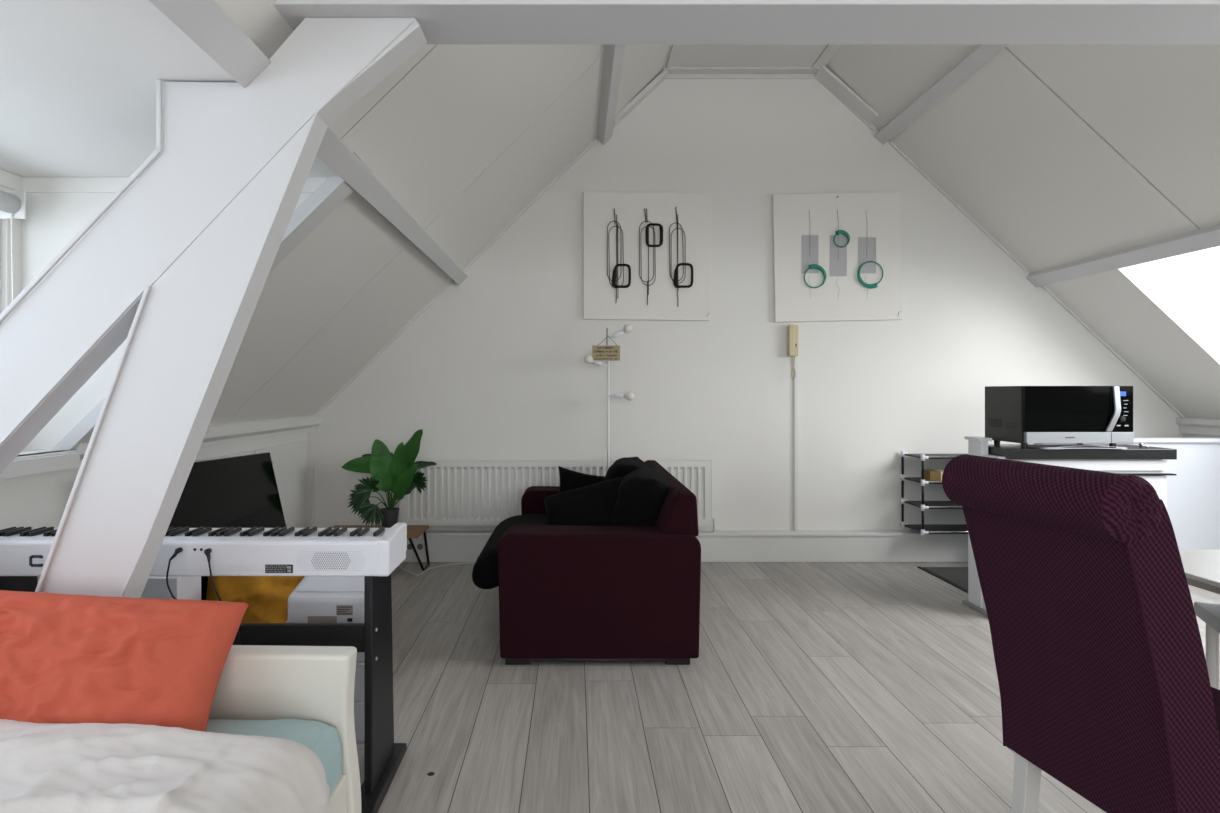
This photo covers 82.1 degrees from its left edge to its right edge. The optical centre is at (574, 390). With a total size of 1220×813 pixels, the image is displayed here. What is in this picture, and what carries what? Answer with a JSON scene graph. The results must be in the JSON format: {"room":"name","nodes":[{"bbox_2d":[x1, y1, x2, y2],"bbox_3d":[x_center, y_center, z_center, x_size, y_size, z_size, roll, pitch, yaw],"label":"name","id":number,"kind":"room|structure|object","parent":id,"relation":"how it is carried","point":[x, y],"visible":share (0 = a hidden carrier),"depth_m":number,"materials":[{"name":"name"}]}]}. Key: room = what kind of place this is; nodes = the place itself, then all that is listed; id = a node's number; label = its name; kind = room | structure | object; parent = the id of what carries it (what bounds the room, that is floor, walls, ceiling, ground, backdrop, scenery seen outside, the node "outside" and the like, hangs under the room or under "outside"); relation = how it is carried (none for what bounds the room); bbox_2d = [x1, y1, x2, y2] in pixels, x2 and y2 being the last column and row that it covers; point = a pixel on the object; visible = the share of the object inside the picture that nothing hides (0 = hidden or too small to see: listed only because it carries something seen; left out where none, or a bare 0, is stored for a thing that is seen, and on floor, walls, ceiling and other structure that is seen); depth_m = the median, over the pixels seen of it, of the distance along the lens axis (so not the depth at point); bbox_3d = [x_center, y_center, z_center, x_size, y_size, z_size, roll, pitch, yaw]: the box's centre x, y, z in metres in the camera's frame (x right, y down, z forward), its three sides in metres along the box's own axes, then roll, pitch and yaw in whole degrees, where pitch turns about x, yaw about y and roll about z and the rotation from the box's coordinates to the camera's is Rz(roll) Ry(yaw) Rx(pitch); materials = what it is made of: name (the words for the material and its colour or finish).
{"room":"studio apartment","nodes":[
{"label":"studio apartment","id":0,"kind":"room"},
{"bbox_2d":[0,186,21,323],"bbox_3d":[-2.070,-0.264,-0.823,0.100,1.128,6.755,0,0,0],"label":"wall","id":1,"kind":"structure","parent":0,"point":[6,278],"depth_m":2.50,"materials":[{"name":"paint"}]},
{"bbox_2d":[0,219,77,459],"bbox_3d":[-1.956,-0.228,-0.823,0.288,0.945,6.755,0,0,0],"label":"window","id":2,"kind":"structure","parent":1,"relation":"in","point":[22,452],"depth_m":2.49,"materials":[{"name":"white paint"}]},
{"bbox_2d":[0,190,25,311],"bbox_3d":[-1.975,-0.302,1.710,0.090,0.805,1.520,0,0,0],"label":"roller blind","id":3,"kind":"object","parent":2,"relation":"attached to","point":[12,202],"visible":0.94,"depth_m":2.45,"materials":[{"name":"grey fabric"}]},
{"bbox_2d":[0,169,327,192],"bbox_3d":[-1.460,-0.750,-0.823,1.120,0.054,6.755,0,0,0],"label":"trim","id":4,"kind":"structure","parent":1,"relation":"attached to","point":[9,180],"depth_m":2.54,"materials":[{"name":"paint"}]},
{"bbox_2d":[0,431,314,581],"bbox_3d":[-1.927,0.680,0.400,0.140,1.039,9.200,0,0,0],"label":"wall","id":5,"kind":"structure","parent":0,"point":[38,500],"depth_m":2.47,"materials":[{"name":"paint"}]},
{"bbox_2d":[0,415,321,478],"bbox_3d":[-1.837,0.225,0.400,0.060,0.110,9.200,0,0,0],"label":"trim","id":6,"kind":"structure","parent":5,"relation":"attached to","point":[233,432],"depth_m":3.61,"materials":[{"name":"white paint"}]},
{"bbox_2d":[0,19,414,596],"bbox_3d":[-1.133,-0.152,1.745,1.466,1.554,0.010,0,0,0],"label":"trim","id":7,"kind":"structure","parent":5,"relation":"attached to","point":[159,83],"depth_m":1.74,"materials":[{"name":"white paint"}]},
{"bbox_2d":[194,450,254,461],"bbox_3d":[-1.841,0.710,3.635,0.032,0.740,0.770,0,0,0],"label":"door","id":8,"kind":"structure","parent":5,"relation":"in","point":[251,452],"depth_m":3.76,"materials":[{"name":"white paint"}]},
{"bbox_2d":[254,441,306,527],"bbox_3d":[-1.841,0.710,4.420,0.032,0.740,0.760,0,0,0],"label":"door","id":9,"kind":"structure","parent":5,"relation":"in","point":[289,461],"depth_m":4.56,"materials":[{"name":"white paint"}]},
{"bbox_2d":[308,431,313,527],"bbox_3d":[-1.842,0.740,3.728,0.030,0.920,2.345,0,0,0],"label":"trim","id":10,"kind":"structure","parent":5,"relation":"attached to","point":[311,433],"depth_m":4.86,"materials":[{"name":"white paint"}]},
{"bbox_2d":[22,193,311,449],"bbox_3d":[-1.496,-0.249,2.595,1.248,1.098,0.080,0,0,0],"label":"wall","id":11,"kind":"structure","parent":0,"point":[52,220],"depth_m":2.56,"materials":[{"name":"paint"}]},
{"bbox_2d":[51,152,372,449],"bbox_3d":[-1.356,-0.286,2.595,1.180,1.160,0.120,0,0,0],"label":"trim","id":12,"kind":"structure","parent":11,"relation":"attached to","point":[334,190],"depth_m":2.54,"materials":[{"name":"white paint"}]},
{"bbox_2d":[0,0,338,176],"bbox_3d":[-1.480,-0.818,-0.772,1.320,0.080,6.855,0,0,0],"label":"ceiling","id":13,"kind":"structure","parent":0,"point":[78,78],"depth_m":1.74,"materials":[{"name":"paint"}]},
{"bbox_2d":[209,0,668,423],"bbox_3d":[-0.676,-1.080,0.400,2.688,2.640,9.200,0,0,0],"label":"ceiling","id":14,"kind":"structure","parent":0,"point":[464,137],"depth_m":3.46,"materials":[{"name":"white paint"}]},
{"bbox_2d":[148,0,270,87],"bbox_3d":[-0.817,-0.814,-1.225,0.116,0.116,5.950,0,0,0],"label":"ceiling beam","id":15,"kind":"structure","parent":14,"relation":"attached to","point":[204,22],"depth_m":1.55,"materials":[{"name":"white paint"}]},
{"bbox_2d":[316,127,467,284],"bbox_3d":[-0.820,-0.811,3.420,0.112,0.112,3.160,0,0,0],"label":"ceiling beam","id":16,"kind":"structure","parent":14,"relation":"attached to","point":[332,151],"depth_m":2.85,"materials":[{"name":"white paint"}]},
{"bbox_2d":[597,44,624,144],"bbox_3d":[0.206,-1.813,3.450,0.114,0.114,3.100,0,0,0],"label":"left purlin upper","id":17,"kind":"structure","parent":14,"relation":"attached to","point":[613,53],"depth_m":4.13,"materials":[{"name":"white paint"}]},
{"bbox_2d":[315,79,1182,529],"bbox_3d":[1.243,-0.604,5.060,6.800,3.607,0.120,0,0,0],"label":"wall","id":18,"kind":"structure","parent":0,"point":[494,367],"depth_m":5.00,"materials":[{"name":"paint"}]},
{"bbox_2d":[406,541,425,551],"bbox_3d":[-1.115,1.090,4.904,0.150,0.070,0.012,0,0,0],"label":"wall socket","id":19,"kind":"object","parent":18,"relation":"attached to","point":[419,545],"visible":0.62,"depth_m":4.90,"materials":[{"name":"white paint"}]},
{"bbox_2d":[399,460,715,531],"bbox_3d":[-0.119,0.746,4.949,2.225,0.513,0.099,0,0,0],"label":"radiator","id":20,"kind":"object","parent":18,"relation":"attached to","point":[457,492],"visible":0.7,"depth_m":4.91,"materials":[{"name":"white metal"}]},
{"bbox_2d":[415,460,710,461],"bbox_3d":[-0.135,0.493,4.936,2.180,0.008,0.075,0,0,0],"label":"grille","id":21,"kind":"object","parent":20,"relation":"attached to","point":[415,460],"depth_m":4.94,"materials":[{"name":"white metal"}]},
{"bbox_2d":[583,192,710,320],"bbox_3d":[0.512,-0.957,4.966,0.904,0.914,0.065,0,0,0],"label":"canvas artwork","id":22,"kind":"object","parent":18,"relation":"attached to","point":[646,255],"visible":1,"depth_m":4.96,"materials":[{"name":"white"}]},
{"bbox_2d":[403,530,967,561],"bbox_3d":[1.243,1.097,4.947,6.200,0.205,0.105,0,0,0],"label":"baseboard","id":23,"kind":"structure","parent":18,"relation":"attached to","point":[443,545],"depth_m":4.91,"materials":[{"name":"white paint"}]},
{"bbox_2d":[614,44,879,126],"bbox_3d":[1.185,-2.072,3.600,1.850,0.370,2.800,0,0,0],"label":"trim","id":24,"kind":"structure","parent":18,"relation":"attached to","point":[682,57],"depth_m":4.80,"materials":[{"name":"white paint"}]},
{"bbox_2d":[315,74,1184,417],"bbox_3d":[1.243,-1.030,4.991,6.200,2.453,0.018,0,0,0],"label":"trim","id":25,"kind":"structure","parent":18,"relation":"attached to","point":[871,126],"depth_m":4.98,"materials":[{"name":"white paint"}]},
{"bbox_2d":[788,324,797,379],"bbox_3d":[1.547,-0.274,4.968,0.074,0.391,0.065,0,0,0],"label":"intercom","id":26,"kind":"object","parent":18,"relation":"attached to","point":[792,329],"visible":1,"depth_m":4.94,"materials":[{"name":"beige plastic"}]},
{"bbox_2d":[794,356,797,530],"bbox_3d":[1.576,0.374,4.991,0.029,1.242,0.018,0,0,0],"label":"cable trunking","id":27,"kind":"object","parent":18,"relation":"attached to","point":[795,357],"visible":1,"depth_m":4.98,"materials":[{"name":"white paint"}]},
{"bbox_2d":[772,192,901,321],"bbox_3d":[1.863,-0.950,4.963,0.918,0.921,0.071,0,0,0],"label":"canvas artwork","id":28,"kind":"object","parent":18,"relation":"attached to","point":[837,256],"visible":1,"depth_m":4.96,"materials":[{"name":"white"}]},
{"bbox_2d":[901,451,967,535],"bbox_3d":[2.638,0.696,4.824,0.650,0.543,0.312,0,0,0],"label":"shelf rack","id":29,"kind":"object","parent":18,"relation":"attached to","point":[923,528],"visible":0.51,"depth_m":4.80,"materials":[{"name":"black metal"}]},
{"bbox_2d":[924,469,943,480],"bbox_3d":[2.462,0.576,4.769,0.150,0.070,0.121,0,0,0],"label":"box","id":30,"kind":"object","parent":29,"relation":"on","point":[929,474],"visible":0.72,"depth_m":4.71,"materials":[{"name":"beige cardboard"}]},
{"bbox_2d":[662,44,841,73],"bbox_3d":[1.177,-2.297,0.400,1.242,0.080,9.200,0,0,0],"label":"ceiling","id":31,"kind":"structure","parent":0,"point":[835,47],"depth_m":4.95,"materials":[{"name":"white paint"}]},
{"bbox_2d":[356,562,1219,812],"bbox_3d":[1.193,1.260,0.400,6.900,0.120,9.400,0,0,0],"label":"floor","id":32,"kind":"structure","parent":0,"point":[811,687],"depth_m":2.66,"materials":[{"name":"grey wood"}]},
{"bbox_2d":[141,576,200,599],"bbox_3d":[-1.586,0.917,2.458,0.468,0.565,0.155,0,0,0],"label":"storage cabinet","id":33,"kind":"object","parent":32,"relation":"on","point":[182,587],"visible":0.08,"depth_m":2.38,"materials":[{"name":"white plastic"}]},
{"bbox_2d":[41,115,327,597],"bbox_3d":[-1.124,0.252,1.795,0.951,1.896,0.088,0,0,0],"label":"truss leg","id":34,"kind":"structure","parent":32,"relation":"on","point":[188,313],"depth_m":1.75,"materials":[{"name":"white paint"}]},
{"bbox_2d":[0,18,426,473],"bbox_3d":[-1.123,-0.172,1.795,1.469,1.526,0.090,0,0,0],"label":"brace","id":35,"kind":"object","parent":34,"relation":"attached to","point":[219,136],"visible":0.95,"depth_m":1.75,"materials":[{"name":"white paint"}]},
{"bbox_2d":[273,0,1219,43],"bbox_3d":[1.230,-1.035,1.792,4.040,0.200,0.200,0,0,0],"label":"tie beam","id":36,"kind":"structure","parent":35,"relation":"on","point":[440,21],"depth_m":1.77,"materials":[{"name":"white paint"}]},
{"bbox_2d":[0,574,406,812],"bbox_3d":[-1.167,0.869,2.138,1.207,0.663,0.415,0,0,0],"label":"stand","id":37,"kind":"object","parent":32,"relation":"on","point":[373,637],"visible":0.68,"depth_m":2.10,"materials":[{"name":"black laminate"}]},
{"bbox_2d":[0,523,406,575],"bbox_3d":[-1.174,0.478,2.130,1.274,0.117,0.224,0,0,0],"label":"digital piano","id":38,"kind":"object","parent":37,"relation":"on","point":[239,551],"visible":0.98,"depth_m":2.02,"materials":[{"name":"white plastic"}]},
{"bbox_2d":[166,547,182,598],"bbox_3d":[-1.118,0.766,2.008,0.098,0.631,0.026,0,0,0],"label":"cable","id":39,"kind":"object","parent":38,"relation":"attached to","point":[180,549],"visible":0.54,"depth_m":2.00,"materials":[{"name":"black plastic"}]},
{"bbox_2d":[204,548,240,644],"bbox_3d":[-0.990,0.786,2.000,0.149,0.665,0.022,0,0,8],"label":"cable","id":40,"kind":"object","parent":38,"relation":"attached to","point":[208,551],"visible":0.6,"depth_m":2.00,"materials":[{"name":"black plastic"}]},
{"bbox_2d":[266,566,290,571],"bbox_3d":[-0.855,0.513,2.019,0.073,0.018,0.001,0,0,0],"label":"print","id":41,"kind":"object","parent":38,"relation":"attached to","point":[268,568],"depth_m":2.02,"materials":[{"name":"grey plastic"}]},
{"bbox_2d":[311,553,350,568],"bbox_3d":[-0.704,0.491,2.020,0.115,0.048,0.001,0,0,0],"label":"speaker grille","id":42,"kind":"object","parent":38,"relation":"attached to","point":[318,560],"depth_m":2.02,"materials":[{"name":"grey plastic"}]},
{"bbox_2d":[206,576,304,622],"bbox_3d":[-1.150,0.915,2.804,0.661,0.586,0.346,0,0,-6],"label":"floor cushion","id":43,"kind":"object","parent":32,"relation":"on","point":[267,597],"visible":0.12,"depth_m":2.70,"materials":[{"name":"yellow fabric"}]},
{"bbox_2d":[209,645,360,812],"bbox_3d":[-1.162,0.906,0.593,1.277,0.588,2.265,0,0,0],"label":"bed","id":44,"kind":"object","parent":32,"relation":"on","point":[256,682],"visible":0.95,"depth_m":1.65,"materials":[{"name":"white leather"}]},
{"bbox_2d":[206,718,342,793],"bbox_3d":[-1.148,0.873,0.583,1.214,0.253,2.126,0,0,0],"label":"mattress","id":45,"kind":"object","parent":44,"relation":"on","point":[324,739],"visible":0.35,"depth_m":1.57,"materials":[{"name":"teal fabric"}]},
{"bbox_2d":[0,590,248,731],"bbox_3d":[-1.160,0.623,1.528,0.790,0.377,0.336,0,0,0],"label":"pillow","id":46,"kind":"object","parent":45,"relation":"on","point":[65,658],"visible":0.77,"depth_m":1.47,"materials":[{"name":"orange fabric"}]},
{"bbox_2d":[0,719,329,812],"bbox_3d":[-1.127,0.818,0.549,1.299,0.443,1.784,0,0,0],"label":"duvet","id":47,"kind":"object","parent":45,"relation":"on","point":[45,767],"visible":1,"depth_m":1.24,"materials":[{"name":"white fabric"}]},
{"bbox_2d":[286,621,363,742],"bbox_3d":[-0.845,0.993,2.491,0.280,0.415,0.258,0,0,0],"label":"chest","id":48,"kind":"object","parent":32,"relation":"on","point":[359,672],"visible":0.02,"depth_m":2.37,"materials":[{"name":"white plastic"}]},
{"bbox_2d":[288,576,364,622],"bbox_3d":[-0.833,0.700,2.476,0.266,0.166,0.268,0,0,0],"label":"printer","id":49,"kind":"object","parent":48,"relation":"on","point":[316,599],"visible":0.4,"depth_m":2.35,"materials":[{"name":"white plastic"}]},
{"bbox_2d":[337,607,351,613],"bbox_3d":[-0.772,0.735,2.343,0.048,0.026,0.001,0,0,0],"label":"print","id":50,"kind":"object","parent":49,"relation":"attached to","point":[340,610],"depth_m":2.34,"materials":[{"name":"grey"}]},
{"bbox_2d":[332,525,429,570],"bbox_3d":[-1.335,1.065,4.675,0.677,0.271,0.350,0,0,0],"label":"side table","id":51,"kind":"object","parent":32,"relation":"on","point":[413,531],"visible":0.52,"depth_m":4.77,"materials":[{"name":"brown wood"}]},
{"bbox_2d":[342,429,436,527],"bbox_3d":[-1.230,0.592,4.652,0.589,0.676,0.345,0,0,0],"label":"potted plant","id":52,"kind":"object","parent":51,"relation":"on","point":[396,473],"visible":0.98,"depth_m":4.59,"materials":[{"name":"green plant"}]},
{"bbox_2d":[399,562,474,575],"bbox_3d":[-0.825,1.195,4.710,0.811,0.009,0.330,0,0,0],"label":"cable","id":53,"kind":"object","parent":32,"relation":"on","point":[466,562],"visible":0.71,"depth_m":4.75,"materials":[{"name":"white plastic"}]},
{"bbox_2d":[472,460,700,664],"bbox_3d":[0.029,0.824,3.810,1.053,0.752,1.540,0,0,0],"label":"sofa","id":54,"kind":"object","parent":32,"relation":"on","point":[568,593],"visible":0.92,"depth_m":3.04,"materials":[{"name":"purple fabric"}]},
{"bbox_2d":[472,514,546,588],"bbox_3d":[-0.061,0.852,3.810,0.883,0.231,1.090,0,0,0],"label":"seat cushion","id":55,"kind":"object","parent":54,"relation":"on","point":[485,569],"depth_m":3.36,"materials":[{"name":"black fabric"}]},
{"bbox_2d":[558,466,604,492],"bbox_3d":[0.090,0.650,4.119,0.480,0.408,0.184,0,0,9],"label":"cushion","id":56,"kind":"object","parent":54,"relation":"on","point":[569,479],"visible":0.23,"depth_m":4.09,"materials":[{"name":"black fabric"}]},
{"bbox_2d":[543,477,623,525],"bbox_3d":[0.070,0.650,3.622,0.553,0.402,0.304,0,0,11],"label":"cushion","id":57,"kind":"object","parent":54,"relation":"on","point":[594,504],"visible":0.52,"depth_m":3.58,"materials":[{"name":"black fabric"}]},
{"bbox_2d":[604,457,650,480],"bbox_3d":[0.290,0.600,3.980,0.336,0.417,0.478,0,0,0],"label":"cushion","id":58,"kind":"object","parent":54,"relation":"on","point":[621,467],"visible":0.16,"depth_m":3.83,"materials":[{"name":"black fabric"}]},
{"bbox_2d":[610,468,669,525],"bbox_3d":[0.346,0.615,3.500,0.356,0.417,0.439,0,0,11],"label":"cushion","id":59,"kind":"object","parent":54,"relation":"on","point":[642,493],"visible":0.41,"depth_m":3.30,"materials":[{"name":"black fabric"}]},
{"bbox_2d":[584,324,633,470],"bbox_3d":[0.243,0.371,4.785,0.294,1.658,0.257,0,0,34],"label":"floor lamp","id":60,"kind":"object","parent":32,"relation":"on","point":[627,328],"visible":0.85,"depth_m":4.77,"materials":[{"name":"white plastic"}]},
{"bbox_2d":[593,360,601,365],"bbox_3d":[0.152,-0.192,4.785,0.061,0.048,0.036,0,0,-11],"label":"socket","id":61,"kind":"object","parent":60,"relation":"attached to","point":[597,363],"depth_m":4.77,"materials":[{"name":"white plastic"}]},
{"bbox_2d":[592,337,619,360],"bbox_3d":[0.212,-0.292,4.770,0.189,0.169,0.011,0,0,0],"label":"sign","id":62,"kind":"object","parent":60,"relation":"hanging from","point":[599,352],"visible":1,"depth_m":4.77,"materials":[{"name":"brown wood"}]},
{"bbox_2d":[613,330,623,337],"bbox_3d":[0.296,-0.391,4.785,0.081,0.059,0.036,0,0,8],"label":"socket","id":63,"kind":"object","parent":60,"relation":"attached to","point":[621,332],"depth_m":4.77,"materials":[{"name":"white plastic"}]},
{"bbox_2d":[614,393,623,397],"bbox_3d":[0.302,0.033,4.785,0.070,0.036,0.036,0,0,8],"label":"socket","id":64,"kind":"object","parent":60,"relation":"attached to","point":[618,395],"depth_m":4.77,"materials":[{"name":"white plastic"}]},
{"bbox_2d":[918,567,967,592],"bbox_3d":[2.715,1.196,4.371,0.770,0.008,0.782,0,0,0],"label":"doormat","id":65,"kind":"object","parent":32,"relation":"on","point":[957,577],"visible":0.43,"depth_m":4.55,"materials":[{"name":"grey"}]},
{"bbox_2d":[962,436,1176,617],"bbox_3d":[2.650,0.728,3.785,0.930,0.945,0.330,0,0,0],"label":"kitchen counter","id":66,"kind":"object","parent":32,"relation":"on","point":[1149,463],"visible":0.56,"depth_m":3.65,"materials":[{"name":"white"}]},
{"bbox_2d":[985,386,1133,448],"bbox_3d":[2.575,0.137,3.740,0.561,0.326,0.369,0,0,0],"label":"microwave","id":67,"kind":"object","parent":66,"relation":"on","point":[1024,415],"visible":0.98,"depth_m":3.58,"materials":[{"name":"black plastic"}]},
{"bbox_2d":[1018,444,1125,448],"bbox_3d":[2.630,0.289,3.710,0.420,0.019,0.220,0,0,0],"label":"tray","id":68,"kind":"object","parent":66,"relation":"on","point":[1041,446],"visible":0.98,"depth_m":3.66,"materials":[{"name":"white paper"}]},
{"bbox_2d":[988,444,1176,459],"bbox_3d":[2.683,0.328,3.785,0.865,0.055,0.330,0,0,0],"label":"countertop","id":69,"kind":"structure","parent":66,"relation":"on","point":[1009,451],"depth_m":3.62,"materials":[{"name":"black stone"}]},
{"bbox_2d":[942,454,1219,812],"bbox_3d":[1.264,0.676,1.525,0.709,1.047,0.464,0,0,-9],"label":"dining chair","id":70,"kind":"object","parent":32,"relation":"on","point":[1106,691],"visible":1,"depth_m":1.39,"materials":[{"name":"fabric"}]},
{"bbox_2d":[1179,549,1219,593],"bbox_3d":[2.031,0.825,1.370,1.038,0.750,1.240,0,0,0],"label":"dining table","id":71,"kind":"object","parent":32,"relation":"on","point":[1201,567],"visible":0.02,"depth_m":1.78,"materials":[{"name":"white"}]},
{"bbox_2d":[1194,602,1219,689],"bbox_3d":[1.825,0.890,1.740,0.380,0.620,0.240,0,0,25],"label":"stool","id":72,"kind":"object","parent":32,"relation":"on","point":[1209,613],"visible":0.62,"depth_m":1.88,"materials":[{"name":"grey"}]},
{"bbox_3d":[-1.570,1.042,3.205,0.460,0.315,1.090,0,0,0],"label":"bench","id":73,"kind":"object","parent":32,"relation":"on","visible":0},
{"bbox_2d":[168,452,285,599],"bbox_3d":[-1.530,0.585,3.080,0.260,0.604,1.040,0,0,0],"label":"television","id":74,"kind":"object","parent":73,"relation":"on","point":[239,491],"visible":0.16,"depth_m":3.10,"materials":[{"name":"black plastic"}]},
{"bbox_2d":[826,44,1219,418],"bbox_3d":[3.075,-1.078,0.400,2.780,2.640,9.200,0,0,0],"label":"ceiling","id":75,"kind":"structure","parent":0,"point":[1063,154],"depth_m":4.08,"materials":[{"name":"white paint"}]},
{"bbox_2d":[874,44,1008,144],"bbox_3d":[2.186,-1.809,3.450,0.104,0.103,3.100,0,0,0],"label":"right purlin upper","id":76,"kind":"structure","parent":75,"relation":"attached to","point":[983,53],"depth_m":4.14,"materials":[{"name":"white paint"}]},
{"bbox_2d":[1026,224,1219,286],"bbox_3d":[3.273,-0.793,0.400,0.108,0.106,9.200,0,0,0],"label":"right purlin lower","id":77,"kind":"structure","parent":75,"relation":"attached to","point":[1209,237],"depth_m":4.07,"materials":[{"name":"white paint"}]},
{"bbox_2d":[1136,263,1219,343],"bbox_3d":[3.821,-0.465,2.930,0.961,0.906,2.860,0,0,0],"label":"window","id":78,"kind":"structure","parent":75,"relation":"attached to","point":[1145,268],"depth_m":4.31,"materials":[{"name":"white paint"}]},
{"bbox_2d":[1034,438,1219,548],"bbox_3d":[3.611,0.750,4.460,1.361,0.899,0.120,0,0,0],"label":"wall","id":79,"kind":"structure","parent":0,"point":[1193,495],"depth_m":4.42,"materials":[{"name":"grey paint"}]},
{"bbox_2d":[1183,417,1219,437],"bbox_3d":[4.413,0.688,0.400,0.140,1.024,9.200,0,0,0],"label":"wall","id":80,"kind":"structure","parent":0,"point":[1185,435],"depth_m":4.88,"materials":[{"name":"paint"}]},
{"bbox_2d":[1176,418,1219,435],"bbox_3d":[4.318,0.245,0.400,0.050,0.110,9.200,0,0,0],"label":"trim","id":81,"kind":"structure","parent":80,"relation":"attached to","point":[1201,426],"depth_m":4.83,"materials":[{"name":"white paint"}]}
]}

